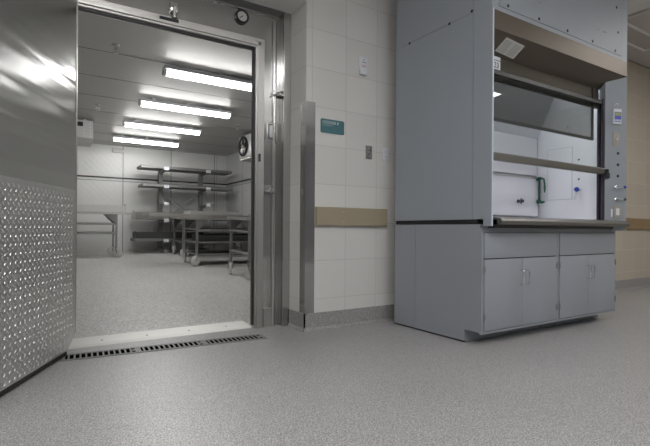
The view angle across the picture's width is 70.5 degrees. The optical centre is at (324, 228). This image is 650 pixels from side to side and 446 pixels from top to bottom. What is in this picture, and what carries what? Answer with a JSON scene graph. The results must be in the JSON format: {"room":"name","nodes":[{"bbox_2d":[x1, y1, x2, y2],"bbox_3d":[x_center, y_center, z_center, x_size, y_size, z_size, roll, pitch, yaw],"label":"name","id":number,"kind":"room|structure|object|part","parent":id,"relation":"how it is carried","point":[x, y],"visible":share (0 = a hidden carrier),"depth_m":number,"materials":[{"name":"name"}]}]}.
{"room":"laboratory","nodes":[
{"label":"laboratory","id":0,"kind":"room"},
{"bbox_2d":[77,144,226,245],"bbox_3d":[-5.096,-0.661,11.623,5.400,2.830,0.100,0,0,-32],"label":"wall","id":1,"kind":"structure","parent":0,"point":[96,159],"depth_m":11.73,"materials":[{"name":"metal"}]},
{"bbox_2d":[112,148,123,152],"bbox_3d":[-5.170,-1.956,11.475,0.260,0.100,0.060,0,0,-32],"label":"junction box","id":2,"kind":"object","parent":1,"relation":"attached to","point":[116,150],"visible":1,"depth_m":11.46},
{"bbox_2d":[77,244,225,251],"bbox_3d":[-5.071,0.484,11.572,5.360,0.140,0.020,0,0,-32],"label":"baseboard","id":3,"kind":"structure","parent":1,"relation":"attached to","point":[210,246],"depth_m":11.79,"materials":[{"name":"metal"}]},
{"bbox_2d":[77,175,225,184],"bbox_3d":[-5.061,-1.273,11.571,5.375,0.035,0.020,0,0,-32],"label":"trim","id":4,"kind":"structure","parent":1,"relation":"attached to","point":[77,175],"depth_m":11.79,"materials":[{"name":"metal"}]},
{"bbox_2d":[216,175,216,243],"bbox_3d":[-3.031,-0.817,12.865,0.015,2.489,0.006,0,0,-32],"label":"trim","id":5,"kind":"structure","parent":1,"relation":"attached to","point":[216,175],"depth_m":12.86,"materials":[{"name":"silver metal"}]},
{"bbox_2d":[73,249,249,338],"bbox_3d":[-2.795,0.768,7.968,5.600,0.404,8.750,0,0,-32],"label":"floor","id":6,"kind":"structure","parent":0,"point":[133,291],"depth_m":5.90,"materials":[{"name":"grey concrete"}]},
{"bbox_2d":[77,211,131,256],"bbox_3d":[-5.486,0.110,9.669,2.560,0.998,0.578,0,0,-32],"label":"cart","id":7,"kind":"object","parent":6,"relation":"on","point":[112,216],"visible":0.54,"depth_m":9.98,"materials":[{"name":"silver metal"}]},
{"bbox_3d":[-5.490,0.080,9.675,1.994,0.034,0.494,0,2,-32],"label":"shelf frame","id":8,"kind":"part","parent":7,"relation":"part of","materials":[{"name":"silver metal"}]},
{"bbox_3d":[-5.485,-0.120,9.669,1.994,0.034,0.494,0,2,-32],"label":"shelf frame","id":9,"kind":"part","parent":7,"relation":"part of","materials":[{"name":"silver metal"}]},
{"bbox_2d":[77,204,126,211],"bbox_3d":[-5.426,-0.469,9.729,2.236,0.181,0.420,0,0,-32],"label":"tray","id":10,"kind":"object","parent":7,"relation":"on","point":[80,207],"visible":0.48,"depth_m":9.90,"materials":[{"name":"silver metal"}]},
{"bbox_3d":[-4.783,0.012,10.391,0.040,0.700,0.040,0,2,-32],"label":"leg","id":11,"kind":"part","parent":7,"relation":"part of","materials":[{"name":"silver metal"}]},
{"bbox_3d":[-4.537,0.030,10.003,0.040,0.700,0.040,0,2,-32],"label":"leg","id":12,"kind":"part","parent":7,"relation":"part of","materials":[{"name":"silver metal"}]},
{"bbox_2d":[130,164,232,252],"bbox_3d":[-3.638,-0.486,11.768,2.420,2.135,0.715,0,0,-32],"label":"rack","id":13,"kind":"object","parent":6,"relation":"on","point":[200,188],"visible":0.89,"depth_m":11.71,"materials":[{"name":"silver metal"}]},
{"bbox_2d":[131,212,171,219],"bbox_3d":[-4.255,-0.334,11.310,0.866,0.207,0.550,0,0,-32],"label":"tray","id":14,"kind":"object","parent":13,"relation":"on","point":[135,215],"visible":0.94,"depth_m":11.09,"materials":[{"name":"grey metal"}]},
{"bbox_2d":[130,238,191,240],"bbox_3d":[-3.838,0.263,11.588,1.900,0.065,0.590,0,0,-32],"label":"shelf","id":15,"kind":"object","parent":13,"relation":"attached to","point":[131,239],"depth_m":11.16,"materials":[{"name":"silver metal"}]},
{"bbox_2d":[133,231,203,237],"bbox_3d":[-3.916,0.138,11.527,1.616,0.177,0.550,0,0,-32],"label":"tray","id":16,"kind":"object","parent":13,"relation":"on","point":[135,234],"visible":0.65,"depth_m":11.18,"materials":[{"name":"silver metal"}]},
{"bbox_2d":[137,164,231,175],"bbox_3d":[-3.555,-1.496,11.759,2.260,0.065,0.590,0,0,-32],"label":"shelf","id":17,"kind":"object","parent":13,"relation":"attached to","point":[161,169],"depth_m":11.67,"materials":[{"name":"silver metal"}]},
{"bbox_2d":[138,183,232,191],"bbox_3d":[-3.537,-1.055,11.773,2.250,0.065,0.590,0,0,-32],"label":"shelf","id":18,"kind":"object","parent":13,"relation":"attached to","point":[161,187],"depth_m":11.62,"materials":[{"name":"silver metal"}]},
{"bbox_2d":[170,217,247,256],"bbox_3d":[-2.768,0.175,11.195,1.766,0.930,0.946,0,0,-32],"label":"cart","id":19,"kind":"object","parent":6,"relation":"on","point":[176,221],"visible":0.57,"depth_m":11.04,"materials":[{"name":"silver metal"}]},
{"bbox_3d":[-3.637,0.060,11.105,0.040,0.620,0.040,0,2,-32],"label":"leg","id":20,"kind":"part","parent":19,"relation":"part of","materials":[{"name":"silver metal"}]},
{"bbox_3d":[-3.210,0.092,10.429,0.040,0.620,0.040,0,2,-32],"label":"leg","id":21,"kind":"part","parent":19,"relation":"part of","materials":[{"name":"silver metal"}]},
{"bbox_3d":[-2.768,0.046,11.180,1.584,0.034,0.834,0,2,-32],"label":"shelf frame","id":22,"kind":"part","parent":19,"relation":"part of","materials":[{"name":"silver metal"}]},
{"bbox_2d":[184,210,241,214],"bbox_3d":[-2.729,-0.364,11.198,1.266,0.191,0.620,0,0,-32],"label":"tray","id":23,"kind":"object","parent":19,"relation":"on","point":[188,211],"visible":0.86,"depth_m":10.91,"materials":[{"name":"silver metal"}]},
{"bbox_2d":[178,217,247,265],"bbox_3d":[-1.894,0.232,9.582,2.100,0.960,0.947,0,0,-32],"label":"cart","id":24,"kind":"object","parent":6,"relation":"on","point":[200,221],"visible":0.52,"depth_m":9.01,"materials":[{"name":"silver metal"}]},
{"bbox_3d":[-2.862,0.116,9.430,0.040,0.650,0.040,0,2,-32],"label":"leg","id":25,"kind":"part","parent":24,"relation":"part of","materials":[{"name":"silver metal"}]},
{"bbox_2d":[143,212,250,217],"bbox_3d":[-2.484,-0.277,9.228,2.116,0.091,0.620,0,0,-32],"label":"tray","id":26,"kind":"object","parent":24,"relation":"on","point":[145,213],"visible":0.77,"depth_m":8.85,"materials":[{"name":"grey metal"}]},
{"bbox_3d":[-2.435,0.148,8.754,0.040,0.650,0.040,0,2,-32],"label":"leg","id":27,"kind":"part","parent":24,"relation":"part of","materials":[{"name":"silver metal"}]},
{"bbox_3d":[-1.885,0.007,9.569,1.834,0.034,0.834,0,2,-32],"label":"shelf frame","id":28,"kind":"part","parent":24,"relation":"part of","materials":[{"name":"silver metal"}]},
{"bbox_3d":[-1.897,0.477,9.583,1.834,0.034,0.834,0,2,-32],"label":"shelf frame","id":29,"kind":"part","parent":24,"relation":"part of","materials":[{"name":"silver metal"}]},
{"bbox_3d":[-1.891,0.247,9.576,1.834,0.034,0.834,0,2,-32],"label":"shelf frame","id":30,"kind":"part","parent":24,"relation":"part of","materials":[{"name":"silver metal"}]},
{"bbox_2d":[192,233,247,240],"bbox_3d":[-1.907,0.159,9.556,1.566,0.160,0.600,0,0,-32],"label":"tray","id":31,"kind":"object","parent":24,"relation":"on","point":[201,237],"visible":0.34,"depth_m":9.18,"materials":[{"name":"silver metal"}]},
{"bbox_2d":[227,216,250,279],"bbox_3d":[-0.698,0.295,7.841,1.734,1.000,0.928,0,0,-32],"label":"cart","id":32,"kind":"object","parent":6,"relation":"on","point":[234,223],"visible":0.34,"depth_m":7.57,"materials":[{"name":"silver metal"}]},
{"bbox_3d":[-1.577,0.181,7.733,0.040,0.690,0.040,0,2,-32],"label":"leg","id":33,"kind":"part","parent":32,"relation":"part of","materials":[{"name":"silver metal"}]},
{"bbox_3d":[-0.698,0.381,7.837,1.634,0.034,0.814,0,2,-32],"label":"shelf frame","id":34,"kind":"part","parent":32,"relation":"part of","materials":[{"name":"silver metal"}]},
{"bbox_3d":[-0.689,0.041,7.826,1.634,0.034,0.814,0,2,-32],"label":"shelf frame","id":35,"kind":"part","parent":32,"relation":"part of","materials":[{"name":"silver metal"}]},
{"bbox_2d":[242,241,247,250],"bbox_3d":[-0.737,0.287,7.806,1.216,0.169,0.550,0,0,-32],"label":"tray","id":36,"kind":"object","parent":32,"relation":"on","point":[244,244],"visible":0.21,"depth_m":7.61,"materials":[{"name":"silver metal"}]},
{"bbox_3d":[-1.161,0.212,7.074,0.040,0.690,0.040,0,2,-32],"label":"leg","id":37,"kind":"part","parent":32,"relation":"part of","materials":[{"name":"silver metal"}]},
{"bbox_2d":[77,11,251,155],"bbox_3d":[-2.782,-2.110,7.980,5.600,0.100,8.720,0,0,-32],"label":"ceiling","id":38,"kind":"structure","parent":0,"point":[96,32],"depth_m":6.63,"materials":[{"name":"grey"}]},
{"bbox_2d":[77,119,92,146],"bbox_3d":[-5.046,-1.860,8.639,1.180,0.430,0.628,0,0,-32],"label":"cooling unit","id":39,"kind":"object","parent":38,"relation":"hanging from","point":[84,127],"visible":0.29,"depth_m":8.64,"materials":[{"name":"white metal"}]},
{"bbox_2d":[112,43,119,53],"bbox_3d":[-2.336,-2.010,5.140,0.090,0.092,0.090,0,0,-32],"label":"sprinkler head","id":40,"kind":"object","parent":38,"relation":"attached to","point":[115,45],"visible":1,"depth_m":5.12},
{"bbox_2d":[112,135,179,146],"bbox_3d":[-4.051,-1.997,10.444,1.438,0.142,0.200,0,0,-32],"label":"light","id":41,"kind":"object","parent":38,"relation":"attached to","point":[122,138],"visible":1,"depth_m":10.37,"materials":[{"name":"white plastic"}]},
{"bbox_2d":[122,119,201,134],"bbox_3d":[-3.166,-1.990,9.016,1.468,0.142,0.200,0,0,-32],"label":"light","id":42,"kind":"object","parent":38,"relation":"attached to","point":[126,123],"visible":1,"depth_m":8.93,"materials":[{"name":"white plastic"}]},
{"bbox_2d":[78,46,250,153],"bbox_3d":[-2.882,-2.059,8.137,5.400,0.002,7.152,0,0,-32],"label":"trim","id":43,"kind":"structure","parent":38,"relation":"attached to","point":[78,46],"depth_m":7.07,"materials":[{"name":"metal"}]},
{"bbox_2d":[138,98,231,118],"bbox_3d":[-2.270,-1.984,7.571,1.498,0.142,0.200,0,0,-32],"label":"light","id":44,"kind":"object","parent":38,"relation":"attached to","point":[151,103],"visible":1,"depth_m":7.49,"materials":[{"name":"white plastic"}]},
{"bbox_2d":[162,65,251,90],"bbox_3d":[-1.404,-1.978,6.107,1.438,0.142,0.200,0,0,-32],"label":"light","id":45,"kind":"object","parent":38,"relation":"attached to","point":[180,72],"visible":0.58,"depth_m":5.95,"materials":[{"name":"white plastic"}]},
{"bbox_2d":[239,133,250,161],"bbox_3d":[-1.324,-1.764,9.685,0.669,0.570,1.140,0,0,-32],"label":"fan","id":46,"kind":"object","parent":38,"relation":"hanging from","point":[244,141],"visible":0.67,"depth_m":9.71,"materials":[{"name":"silver metal"}]},
{"bbox_2d":[240,156,250,161],"bbox_3d":[-1.305,-1.494,9.698,0.580,0.030,1.100,0,0,-32],"label":"drip tray","id":47,"kind":"object","parent":46,"relation":"on","point":[243,158],"depth_m":9.81,"materials":[{"name":"grey metal"}]},
{"bbox_2d":[78,0,285,327],"bbox_3d":[-1.129,-0.618,3.838,1.825,3.000,0.060,0,0,-32],"label":"door frame","id":48,"kind":"structure","parent":0,"point":[263,24],"depth_m":4.17,"materials":[{"name":"silver metal"}]},
{"bbox_2d":[0,0,77,396],"bbox_3d":[-1.748,-0.436,2.549,0.114,2.612,1.562,0,0,-7],"label":"door","id":49,"kind":"structure","parent":48,"relation":"in","point":[39,38],"depth_m":2.75,"materials":[{"name":"silver metal"}]},
{"bbox_3d":[-1.702,0.283,2.549,0.004,1.119,1.549,0,0,-7],"label":"kick plate","id":50,"kind":"part","parent":49,"relation":"part of","materials":[{"name":"silver metal"}]},
{"bbox_2d":[68,321,251,348],"bbox_3d":[-1.347,0.868,3.837,1.475,0.026,0.260,0,0,-32],"label":"threshold","id":51,"kind":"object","parent":48,"relation":"attached to","point":[83,342],"depth_m":3.77,"materials":[{"name":"white metal"}]},
{"bbox_2d":[159,15,178,22],"bbox_3d":[-1.242,-1.672,3.667,0.150,0.024,0.003,0,0,-32],"label":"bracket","id":52,"kind":"object","parent":48,"relation":"attached to","point":[160,17],"visible":1,"depth_m":3.66,"materials":[{"name":"black metal"}]},
{"bbox_2d":[78,0,264,328],"bbox_3d":[-1.250,-0.411,3.699,1.645,2.585,0.048,0,0,-32],"label":"trim","id":53,"kind":"structure","parent":48,"relation":"attached to","point":[258,44],"depth_m":4.08,"materials":[{"name":"grey metal"}]},
{"bbox_2d":[170,2,177,18],"bbox_3d":[-1.214,-1.761,3.708,0.060,0.135,0.058,0,0,-32],"label":"bracket","id":54,"kind":"object","parent":48,"relation":"attached to","point":[173,6],"visible":0.99,"depth_m":3.70,"materials":[{"name":"silver metal"}]},
{"bbox_2d":[235,9,248,23],"bbox_3d":[-0.727,-1.863,4.034,0.124,0.124,0.028,0,0,-32],"label":"thermometer","id":55,"kind":"object","parent":48,"relation":"attached to","point":[241,16],"visible":1,"depth_m":4.03,"materials":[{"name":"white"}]},
{"bbox_2d":[209,0,280,19],"bbox_3d":[-1.363,-1.957,3.638,2.260,0.045,0.018,0,0,-32],"label":"trim","id":56,"kind":"structure","parent":48,"relation":"attached to","point":[225,2],"depth_m":4.07,"materials":[{"name":"silver metal"}]},
{"bbox_2d":[263,307,270,326],"bbox_3d":[-0.522,0.801,4.185,0.090,0.170,0.014,0,0,-32],"label":"trim","id":57,"kind":"structure","parent":48,"relation":"attached to","point":[266,311],"depth_m":4.17,"materials":[{"name":"grey metal"}]},
{"bbox_2d":[264,185,275,195],"bbox_3d":[-0.498,-0.348,4.160,0.120,0.100,0.070,0,0,-32],"label":"latch strike","id":58,"kind":"object","parent":48,"relation":"attached to","point":[269,190],"visible":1,"depth_m":4.16,"materials":[{"name":"grey metal"}]},
{"bbox_3d":[-0.514,-0.349,4.186,0.120,0.100,0.010,0,0,-32],"label":"plate","id":59,"kind":"part","parent":58,"relation":"part of","materials":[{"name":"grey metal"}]},
{"bbox_2d":[266,122,276,141],"bbox_3d":[-0.483,-0.888,4.199,0.110,0.170,0.016,0,0,-32],"label":"rocker switch","id":60,"kind":"object","parent":48,"relation":"attached to","point":[269,127],"visible":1,"depth_m":4.18,"materials":[{"name":"grey metal"}]},
{"bbox_2d":[270,21,276,325],"bbox_3d":[-0.471,-0.503,4.212,0.044,2.780,0.044,0,0,-32],"label":"trim","id":61,"kind":"structure","parent":48,"relation":"attached to","point":[274,23],"depth_m":4.19,"materials":[{"name":"silver metal"}]},
{"bbox_2d":[273,91,282,96],"bbox_3d":[-0.421,-1.238,4.189,0.110,0.066,0.039,0,0,-32],"label":"upper latch","id":62,"kind":"object","parent":48,"relation":"attached to","point":[275,93],"visible":0.85,"depth_m":4.18,"materials":[{"name":"silver metal"}]},
{"bbox_2d":[278,12,290,325],"bbox_3d":[-0.370,-0.543,4.236,0.075,2.860,0.080,0,0,-32],"label":"trim","id":63,"kind":"structure","parent":48,"relation":"attached to","point":[285,22],"depth_m":4.21,"materials":[{"name":"silver metal"}]},
{"bbox_2d":[226,152,250,249],"bbox_3d":[-0.469,-0.578,9.450,0.100,2.930,8.720,0,0,-32],"label":"wall","id":64,"kind":"structure","parent":0,"point":[239,199],"depth_m":12.27,"materials":[{"name":"metal"}]},
{"bbox_2d":[226,178,250,184],"bbox_3d":[-0.568,-1.242,9.502,0.020,0.035,8.280,0,0,-32],"label":"trim","id":65,"kind":"structure","parent":64,"relation":"attached to","point":[250,178],"depth_m":12.22,"materials":[{"name":"metal"}]},
{"bbox_2d":[289,2,306,311],"bbox_3d":[-0.243,-0.542,4.104,0.001,2.860,0.280,0,0,-32],"label":"wall","id":66,"kind":"structure","parent":0,"point":[299,17],"depth_m":4.13,"materials":[{"name":"beige paint"}]},
{"bbox_2d":[287,309,304,331],"bbox_3d":[-0.258,0.811,4.086,0.030,0.155,0.282,0,0,-32],"label":"baseboard","id":67,"kind":"structure","parent":66,"relation":"attached to","point":[296,318],"depth_m":4.08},
{"bbox_2d":[0,287,649,445],"bbox_3d":[2.823,0.960,1.700,12.600,0.100,7.850,0,0,-32],"label":"floor","id":68,"kind":"structure","parent":0,"point":[585,382],"depth_m":2.53,"materials":[{"name":"grey concrete"}]},
{"bbox_2d":[59,334,267,361],"bbox_3d":[-1.150,0.878,3.452,1.464,0.006,0.169,0,0,-28],"label":"drain","id":69,"kind":"object","parent":68,"relation":"on","point":[104,353],"visible":0.97,"depth_m":3.40,"materials":[{"name":"grey metal"}]},
{"bbox_2d":[394,224,557,341],"bbox_3d":[1.361,0.432,4.170,1.002,0.934,1.047,0,0,-32],"label":"base cabinet","id":70,"kind":"object","parent":68,"relation":"on","point":[460,282],"visible":0.98,"depth_m":3.79,"materials":[{"name":"grey metal"}]},
{"bbox_3d":[0.740,0.421,4.234,0.018,0.920,0.276,0,0,-32],"label":"filler panel","id":71,"kind":"part","parent":70,"relation":"part of","materials":[{"name":"grey metal"}]},
{"bbox_3d":[1.002,0.423,3.818,0.020,0.920,0.700,0,0,-32],"label":"panel","id":72,"kind":"part","parent":70,"relation":"part of","materials":[{"name":"grey metal"}]},
{"bbox_2d":[396,219,562,225],"bbox_3d":[1.766,-0.052,4.482,1.991,0.036,0.950,0,0,-32],"label":"countertop","id":73,"kind":"structure","parent":70,"relation":"on","point":[476,221],"depth_m":3.90,"materials":[{"name":"black stone"}]},
{"bbox_2d":[395,0,630,230],"bbox_3d":[1.831,-1.245,4.412,2.045,2.505,1.128,0,0,-32],"label":"fume hood","id":74,"kind":"object","parent":73,"relation":"on","point":[513,113],"visible":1,"depth_m":4.10,"materials":[{"name":"grey metal"}]},
{"bbox_3d":[0.917,-0.883,3.968,0.020,1.613,0.905,0,0,-32],"label":"panel","id":75,"kind":"part","parent":74,"relation":"part of","materials":[{"name":"grey metal"}]},
{"bbox_3d":[0.925,-2.098,3.968,0.020,0.811,0.905,0,0,-32],"label":"panel","id":76,"kind":"part","parent":74,"relation":"part of","materials":[{"name":"grey metal"}]},
{"bbox_3d":[1.228,-1.262,3.520,0.064,2.479,0.176,0,0,-32],"label":"corner post","id":77,"kind":"part","parent":74,"relation":"part of","materials":[{"name":"grey metal"}]},
{"bbox_3d":[1.372,-1.338,3.698,0.115,0.105,0.002,0,0,-32],"label":"number plate","id":78,"kind":"part","parent":74,"relation":"part of","materials":[{"name":"white plastic"}]},
{"bbox_3d":[1.645,-0.564,4.627,1.660,0.018,0.018,0,0,-32],"label":"baffle rail","id":79,"kind":"part","parent":74,"relation":"part of","materials":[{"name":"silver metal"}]},
{"bbox_3d":[1.924,-0.880,4.054,1.626,0.023,0.020,0,0,-32],"label":"sash","id":80,"kind":"part","parent":74,"relation":"part of","materials":[{"name":"glass"}]},
{"bbox_3d":[1.988,-1.231,4.036,1.711,0.030,0.024,0,0,-32],"label":"sash","id":81,"kind":"part","parent":74,"relation":"part of","materials":[{"name":"glass"}]},
{"bbox_3d":[1.979,-0.567,4.027,1.730,0.062,0.047,0,0,-32],"label":"sash handle","id":82,"kind":"part","parent":74,"relation":"part of","materials":[{"name":"silver metal"}]},
{"bbox_3d":[2.493,-0.583,4.892,0.004,0.540,0.270,0,0,-32],"label":"access plate","id":83,"kind":"part","parent":74,"relation":"part of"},
{"bbox_3d":[2.091,-2.089,3.973,1.839,0.813,0.019,0,0,-32],"label":"access panel","id":84,"kind":"part","parent":74,"relation":"part of","materials":[{"name":"grey metal"}]},
{"bbox_3d":[2.111,-2.069,3.987,2.020,0.852,0.020,0,0,-32],"label":"frame","id":85,"kind":"part","parent":74,"relation":"part of","materials":[{"name":"grey metal"}]},
{"bbox_3d":[2.089,-0.062,4.043,1.964,0.066,0.218,0,0,-32],"label":"airfoil sill","id":86,"kind":"part","parent":74,"relation":"part of","materials":[{"name":"silver metal"}]},
{"bbox_3d":[2.827,-1.238,4.534,0.230,2.505,0.172,0,0,-32],"label":"service post","id":87,"kind":"part","parent":74,"relation":"part of","materials":[{"name":"grey metal"}]},
{"bbox_2d":[613,133,619,145],"bbox_3d":[2.849,-0.876,4.495,0.074,0.128,0.005,0,0,-10],"label":"switch plate","id":88,"kind":"object","parent":74,"relation":"attached to","point":[616,136],"depth_m":4.49,"materials":[{"name":"white plastic"}]},
{"bbox_2d":[612,109,621,124],"bbox_3d":[2.847,-1.095,4.485,0.088,0.150,0.052,0,0,-32],"label":"label","id":89,"kind":"object","parent":74,"relation":"on","point":[616,113],"depth_m":4.47,"materials":[{"name":"white plastic"}]},
{"bbox_2d":[613,206,621,217],"bbox_3d":[2.859,-0.168,4.498,0.090,0.115,0.005,0,0,-10],"label":"outlet plate","id":90,"kind":"object","parent":74,"relation":"attached to","point":[617,210],"depth_m":4.49,"materials":[{"name":"white plastic"}]},
{"bbox_3d":[1.411,0.509,3.641,0.470,0.547,0.019,0,0,-32],"label":"door","id":91,"kind":"part","parent":70,"relation":"part of","materials":[{"name":"grey metal"}]},
{"bbox_3d":[1.609,0.403,3.777,1.002,0.813,0.019,0,0,-32],"label":"frame","id":92,"kind":"part","parent":70,"relation":"part of","materials":[{"name":"grey metal"}]},
{"bbox_3d":[1.616,0.131,3.770,0.950,0.196,0.017,0,0,-32],"label":"apron panel","id":93,"kind":"part","parent":70,"relation":"part of","materials":[{"name":"grey metal"}]},
{"bbox_3d":[1.597,0.391,3.723,0.011,0.127,0.039,0,0,-32],"label":"handle","id":94,"kind":"part","parent":70,"relation":"part of","materials":[{"name":"silver metal"}]},
{"bbox_3d":[1.814,0.512,3.895,0.476,0.547,0.019,0,0,-32],"label":"door","id":95,"kind":"part","parent":70,"relation":"part of","materials":[{"name":"grey metal"}]},
{"bbox_2d":[539,229,615,327],"bbox_3d":[2.209,0.440,4.707,1.001,0.930,1.047,0,0,-32],"label":"base cabinet","id":96,"kind":"object","parent":68,"relation":"on","point":[586,260],"visible":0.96,"depth_m":4.26,"materials":[{"name":"metal"}]},
{"bbox_3d":[2.260,0.515,4.177,0.470,0.547,0.019,0,0,-32],"label":"door","id":97,"kind":"part","parent":96,"relation":"part of","materials":[{"name":"grey metal"}]},
{"bbox_3d":[2.464,0.137,4.306,0.949,0.196,0.017,0,0,-32],"label":"apron panel","id":98,"kind":"part","parent":96,"relation":"part of","materials":[{"name":"grey metal"}]},
{"bbox_3d":[2.662,0.518,4.431,0.476,0.547,0.019,0,0,-32],"label":"door","id":99,"kind":"part","parent":96,"relation":"part of","materials":[{"name":"grey metal"}]},
{"bbox_2d":[244,0,649,313],"bbox_3d":[1.992,-0.841,5.514,9.950,3.490,0.280,0,0,-32],"label":"wall","id":100,"kind":"structure","parent":0,"point":[354,266],"depth_m":4.31,"materials":[{"name":"beige tile"}]},
{"bbox_2d":[299,101,314,313],"bbox_3d":[-0.155,-0.189,4.045,0.096,1.844,0.094,0,0,-32],"label":"guard","id":101,"kind":"object","parent":100,"relation":"attached to","point":[307,136],"visible":1,"depth_m":4.01,"materials":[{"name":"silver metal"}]},
{"bbox_2d":[320,118,343,134],"bbox_3d":[0.068,-0.916,4.127,0.250,0.124,0.007,0,0,-32],"label":"wall sign","id":102,"kind":"object","parent":100,"relation":"attached to","point":[327,125],"visible":1,"depth_m":4.12,"materials":[{"name":"teal plastic"}]},
{"bbox_2d":[315,207,386,226],"bbox_3d":[0.257,-0.110,4.230,0.790,0.167,0.038,0,0,-32],"label":"rub rail","id":103,"kind":"object","parent":100,"relation":"attached to","point":[324,216],"visible":1,"depth_m":4.19,"materials":[{"name":"beige plastic"}]},
{"bbox_2d":[359,56,367,75],"bbox_3d":[0.358,-1.520,4.294,0.090,0.165,0.030,0,0,-32],"label":"wall sensor","id":104,"kind":"object","parent":100,"relation":"attached to","point":[362,60],"visible":1,"depth_m":4.28,"materials":[{"name":"white plastic"}]},
{"bbox_2d":[366,145,371,158],"bbox_3d":[0.416,-0.724,4.343,0.072,0.124,0.014,0,0,-32],"label":"switch plate","id":105,"kind":"object","parent":100,"relation":"attached to","point":[368,148],"visible":1,"depth_m":4.34,"materials":[{"name":"grey plastic"}]},
{"bbox_2d":[382,147,388,161],"bbox_3d":[0.586,-0.721,4.453,0.074,0.132,0.011,0,0,-32],"label":"wall outlet","id":106,"kind":"object","parent":100,"relation":"attached to","point":[384,150],"visible":1,"depth_m":4.45,"materials":[{"name":"white plastic"}]},
{"bbox_2d":[303,277,649,332],"bbox_3d":[3.048,0.834,5.999,7.627,0.155,0.042,0,0,-32],"label":"baseboard","id":107,"kind":"structure","parent":100,"relation":"attached to","point":[327,320],"depth_m":4.27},
{"bbox_2d":[606,218,649,229],"bbox_3d":[4.579,-0.080,6.963,3.980,0.167,0.038,0,0,-32],"label":"rub rail","id":108,"kind":"object","parent":100,"relation":"attached to","point":[635,223],"visible":0.21,"depth_m":7.11,"materials":[{"name":"beige plastic"}]},
{"bbox_2d":[627,8,649,18],"bbox_3d":[5.272,-2.558,3.002,0.030,0.050,7.460,0,0,-32],"label":"trim","id":109,"kind":"structure","parent":100,"relation":"attached to","point":[647,9],"depth_m":5.45,"materials":[{"name":"paint"}]},
{"bbox_2d":[627,0,649,68],"bbox_3d":[2.904,-2.630,1.611,12.800,0.100,7.840,0,0,-32],"label":"ceiling","id":110,"kind":"structure","parent":0,"point":[642,21],"depth_m":5.83,"materials":[{"name":"tile"}]},
{"bbox_2d":[627,22,649,50],"bbox_3d":[4.194,-2.584,6.213,1.220,0.012,0.320,0,0,-32],"label":"recessed light","id":111,"kind":"object","parent":110,"relation":"in","point":[638,38],"visible":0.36,"depth_m":6.23,"materials":[{"name":"white plastic"}]}
]}

